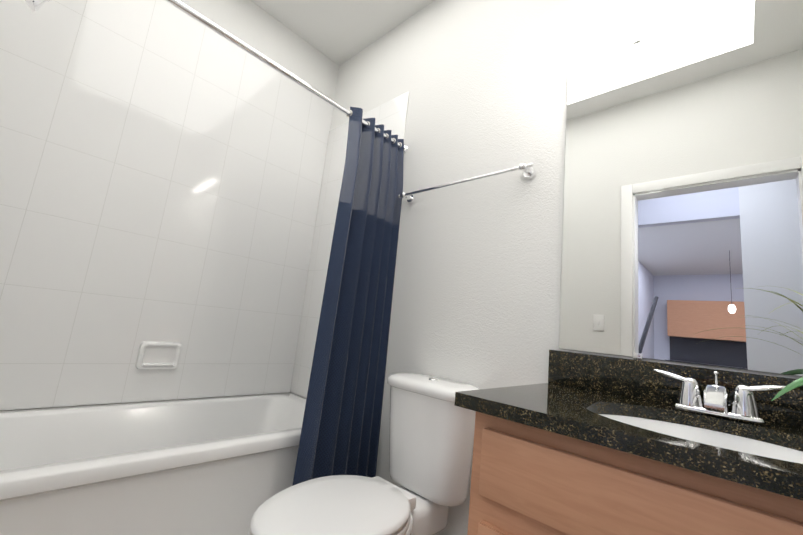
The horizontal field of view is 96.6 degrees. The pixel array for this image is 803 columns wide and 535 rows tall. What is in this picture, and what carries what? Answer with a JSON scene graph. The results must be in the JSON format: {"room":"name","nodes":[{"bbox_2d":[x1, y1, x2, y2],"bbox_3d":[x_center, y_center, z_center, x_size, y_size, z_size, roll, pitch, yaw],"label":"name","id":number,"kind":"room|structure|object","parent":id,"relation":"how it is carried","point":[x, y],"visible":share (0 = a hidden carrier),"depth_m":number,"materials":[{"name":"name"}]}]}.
{"room":"bathroom","nodes":[
{"label":"bathroom","id":0,"kind":"room"},
{"bbox_2d":[0,0,339,410],"bbox_3d":[-1.199,-0.252,1.927,0.120,2.880,1.590,-3,-13,43],"label":"wall","id":1,"kind":"structure","parent":0,"point":[245,20],"depth_m":2.28,"materials":[{"name":"white paint"}]},
{"bbox_2d":[0,0,333,409],"bbox_3d":[-1.142,-0.343,1.898,0.010,2.018,1.588,-3,-13,43],"label":"wall tile","id":2,"kind":"structure","parent":1,"relation":"attached to","point":[162,162],"depth_m":1.76,"materials":[{"name":"white tile"}]},
{"bbox_2d":[135,341,181,368],"bbox_3d":[-1.192,0.436,1.770,0.034,0.132,0.180,-3,-13,43],"label":"soap dish","id":3,"kind":"object","parent":2,"relation":"attached to","point":[158,355],"visible":1,"depth_m":1.77,"materials":[{"name":"white ceramic"}]},
{"bbox_2d":[251,0,433,65],"bbox_3d":[-2.319,-2.463,-1.641,5.400,0.050,9.270,-3,-13,43],"label":"ceiling","id":4,"kind":"structure","parent":0,"point":[339,32],"depth_m":2.27,"materials":[{"name":"white paint"}]},
{"bbox_2d":[288,0,802,534],"bbox_3d":[0.338,-0.135,1.637,2.750,2.880,0.120,-3,-13,43],"label":"wall","id":5,"kind":"structure","parent":0,"point":[476,298],"depth_m":1.58,"materials":[{"name":"white paint"}]},
{"bbox_2d":[165,0,407,485],"bbox_3d":[-0.575,0.005,1.265,0.156,1.750,1.586,-3,-13,43],"label":"shower curtain","id":6,"kind":"object","parent":5,"relation":"hanging from","point":[340,431],"visible":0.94,"depth_m":1.63,"materials":[{"name":"blue fabric"}]},
{"bbox_2d":[290,92,408,398],"bbox_3d":[-0.333,-0.108,2.176,0.772,1.818,0.010,-3,-13,43],"label":"wall tile","id":7,"kind":"structure","parent":5,"relation":"attached to","point":[391,115],"depth_m":2.32,"materials":[{"name":"white tile"}]},
{"bbox_2d":[398,163,535,203],"bbox_3d":[0.259,-0.378,1.637,0.720,0.052,0.077,-3,-13,43],"label":"towel rail","id":8,"kind":"object","parent":5,"relation":"attached to","point":[529,170],"visible":1,"depth_m":1.53,"materials":[{"name":"silver metal"}]},
{"bbox_2d":[559,0,802,375],"bbox_3d":[0.910,-0.271,1.038,0.843,1.106,0.009,-3,-13,43],"label":"mirror","id":9,"kind":"object","parent":5,"relation":"attached to","point":[683,203],"visible":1,"depth_m":1.07,"materials":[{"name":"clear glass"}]},
{"bbox_3d":[-1.401,-0.411,1.051,0.773,1.818,0.010,-3,-13,43],"label":"wall tile","id":10,"kind":"structure","parent":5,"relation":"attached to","visible":0},
{"bbox_2d":[25,0,51,10],"bbox_3d":[-1.294,-0.975,1.220,0.080,0.150,0.157,-3,-13,43],"label":"shower head","id":11,"kind":"object","parent":10,"relation":"attached to","point":[35,5],"visible":1,"depth_m":1.24},
{"bbox_3d":[-2.628,0.410,-2.122,5.400,0.050,9.270,-3,-13,43],"label":"floor","id":12,"kind":"structure","parent":0,"visible":0},
{"bbox_2d":[0,393,305,534],"bbox_3d":[-0.999,0.889,1.429,0.748,0.520,1.566,-3,-13,43],"label":"bathtub","id":13,"kind":"object","parent":12,"relation":"on","point":[216,466],"visible":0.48,"depth_m":1.32,"materials":[{"name":"white ceramic"}]},
{"bbox_2d":[248,373,479,534],"bbox_3d":[-0.112,0.792,1.175,0.424,0.817,0.762,-3,-13,43],"label":"toilet","id":14,"kind":"object","parent":12,"relation":"on","point":[431,433],"visible":0.96,"depth_m":1.26,"materials":[{"name":"white ceramic"}]},
{"bbox_2d":[455,350,802,534],"bbox_3d":[0.596,0.699,0.673,0.870,0.982,0.578,-3,-13,43],"label":"bathroom vanity","id":15,"kind":"object","parent":12,"relation":"on","point":[582,444],"visible":0.98,"depth_m":0.71,"materials":[{"name":"brown wood"}]},
{"bbox_2d":[681,286,802,400],"bbox_3d":[0.810,0.045,0.661,0.490,0.564,0.464,-3,-13,43],"label":"plant","id":16,"kind":"object","parent":15,"relation":"on","point":[793,385],"visible":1,"depth_m":0.69,"materials":[{"name":"plant"}]}
]}

